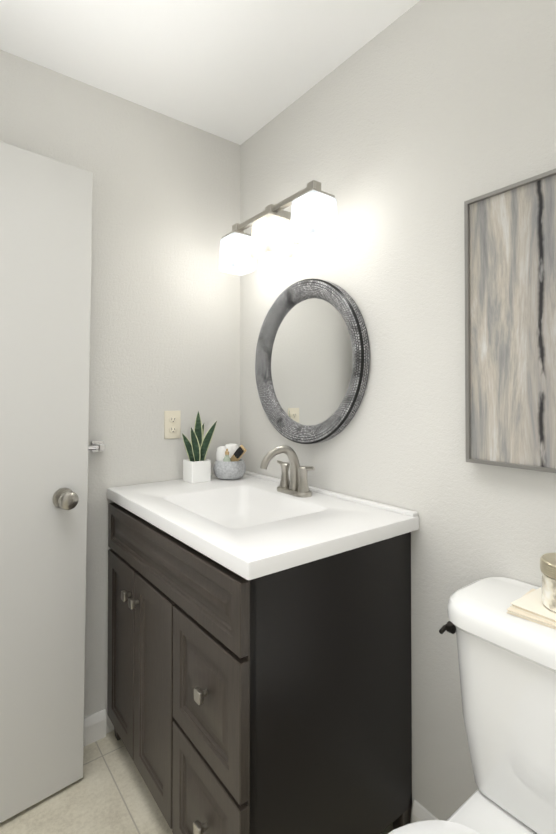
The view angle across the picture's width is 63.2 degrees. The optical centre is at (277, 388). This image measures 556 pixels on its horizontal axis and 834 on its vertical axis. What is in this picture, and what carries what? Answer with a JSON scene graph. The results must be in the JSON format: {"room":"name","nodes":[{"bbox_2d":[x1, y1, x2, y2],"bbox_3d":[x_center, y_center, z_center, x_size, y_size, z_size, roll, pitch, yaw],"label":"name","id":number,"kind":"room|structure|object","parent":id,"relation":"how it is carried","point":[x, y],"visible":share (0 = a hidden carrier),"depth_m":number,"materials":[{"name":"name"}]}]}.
{"room":"bathroom","nodes":[
{"label":"bathroom","id":0,"kind":"room"},
{"bbox_2d":[0,50,239,733],"bbox_3d":[-0.806,0.082,1.678,1.900,2.440,0.120,1,-1,-38],"label":"wall","id":1,"kind":"structure","parent":0,"point":[165,316],"depth_m":1.80,"materials":[{"name":"white paint"}]},
{"bbox_2d":[84,709,105,745],"bbox_3d":[-1.003,1.251,1.426,0.897,0.095,0.015,1,-1,-38],"label":"baseboard","id":2,"kind":"structure","parent":1,"relation":"attached to","point":[94,727],"depth_m":1.67,"materials":[{"name":"white"}]},
{"bbox_2d":[88,440,104,452],"bbox_3d":[-0.860,0.213,1.520,0.549,0.044,0.062,1,-1,-38],"label":"towel rail","id":3,"kind":"object","parent":1,"relation":"attached to","point":[97,446],"visible":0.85,"depth_m":1.66,"materials":[{"name":"silver metal"}]},
{"bbox_2d":[164,411,180,438],"bbox_3d":[-0.437,0.149,1.878,0.072,0.116,0.010,1,-1,-38],"label":"electrical outlet","id":4,"kind":"object","parent":1,"relation":"attached to","point":[172,424],"visible":1,"depth_m":1.88,"materials":[{"name":"beige plastic"}]},
{"bbox_2d":[0,730,392,833],"bbox_3d":[-0.024,1.317,0.642,1.900,0.060,2.850,1,-1,-38],"label":"floor","id":5,"kind":"structure","parent":0,"point":[109,792],"depth_m":1.41,"materials":[{"name":"tile"}]},
{"bbox_2d":[107,445,418,833],"bbox_3d":[-0.131,0.749,1.502,0.626,1.100,0.963,1,-1,-38],"label":"bathroom vanity","id":6,"kind":"object","parent":5,"relation":"on","point":[259,653],"visible":0.98,"depth_m":1.18,"materials":[{"name":"black wood"}]},
{"bbox_2d":[182,411,216,482],"bbox_3d":[-0.325,0.235,1.861,0.119,0.285,0.089,1,-1,-38],"label":"plant","id":7,"kind":"object","parent":6,"relation":"on","point":[196,466],"visible":1,"depth_m":1.84,"materials":[{"name":"green plant"}]},
{"bbox_2d":[213,443,246,479],"bbox_3d":[-0.191,0.303,1.896,0.137,0.149,0.180,1,-1,-38],"label":"bowl","id":8,"kind":"object","parent":6,"relation":"on","point":[229,463],"visible":1,"depth_m":1.87,"materials":[{"name":"grey ceramic"}]},
{"bbox_2d":[388,577,555,833],"bbox_3d":[0.367,0.874,0.748,0.751,0.830,0.457,1,-1,-38],"label":"toilet","id":9,"kind":"object","parent":5,"relation":"on","point":[507,666],"visible":1,"depth_m":0.92,"materials":[{"name":"white ceramic"}]},
{"bbox_2d":[507,587,555,628],"bbox_3d":[0.606,0.453,0.892,0.170,0.014,0.252,1,-1,-38],"label":"book","id":10,"kind":"object","parent":9,"relation":"on","point":[530,606],"visible":0.68,"depth_m":0.92,"materials":[{"name":"beige paper"}]},
{"bbox_2d":[540,553,555,612],"bbox_3d":[0.594,0.398,0.918,0.107,0.096,0.107,1,-1,-38],"label":"jar","id":11,"kind":"object","parent":10,"relation":"on","point":[548,575],"visible":1,"depth_m":0.91,"materials":[{"name":"beige"}]},
{"bbox_2d":[0,0,419,144],"bbox_3d":[-0.024,-1.182,0.676,1.900,0.060,2.850,1,-1,-38],"label":"ceiling","id":12,"kind":"structure","parent":0,"point":[239,72],"depth_m":1.51,"materials":[{"name":"white paint"}]},
{"bbox_2d":[240,0,555,822],"bbox_3d":[0.680,0.073,1.073,0.120,2.440,2.650,1,-1,-38],"label":"wall","id":13,"kind":"structure","parent":0,"point":[408,132],"depth_m":1.31,"materials":[{"name":"white paint"}]},
{"bbox_2d":[219,180,337,275],"bbox_3d":[0.027,-0.580,1.640,0.236,0.229,0.557,1,-1,-38],"label":"sconce","id":14,"kind":"object","parent":13,"relation":"attached to","point":[310,219],"visible":1,"depth_m":1.55,"materials":[{"name":"white glass"}]},
{"bbox_2d":[255,279,369,443],"bbox_3d":[0.099,-0.100,1.699,0.040,0.612,0.612,1,-1,-38],"label":"mirror","id":15,"kind":"object","parent":13,"relation":"attached to","point":[312,361],"visible":1,"depth_m":1.67,"materials":[{"name":"glass"}]},
{"bbox_2d":[412,800,438,822],"bbox_3d":[0.853,1.241,0.721,0.015,0.095,1.504,1,-1,-38],"label":"baseboard","id":16,"kind":"structure","parent":13,"relation":"attached to","point":[420,812],"depth_m":1.30,"materials":[{"name":"white"}]},
{"bbox_2d":[464,168,555,472],"bbox_3d":[0.669,-0.151,0.959,0.040,0.674,0.560,1,-1,-38],"label":"picture","id":17,"kind":"object","parent":13,"relation":"attached to","point":[510,318],"visible":0.97,"depth_m":1.08,"materials":[{"name":"fabric"}]},
{"bbox_3d":[-0.197,0.053,-0.445,0.120,2.440,3.990,1,-1,-38],"label":"wall","id":18,"kind":"structure","parent":0,"visible":0},
{"bbox_2d":[0,141,92,822],"bbox_3d":[-0.947,0.269,1.291,0.787,2.030,0.173,1,-1,-38],"label":"door","id":19,"kind":"structure","parent":18,"relation":"in","point":[45,244],"depth_m":1.42,"materials":[{"name":"grey paint"}]}
]}

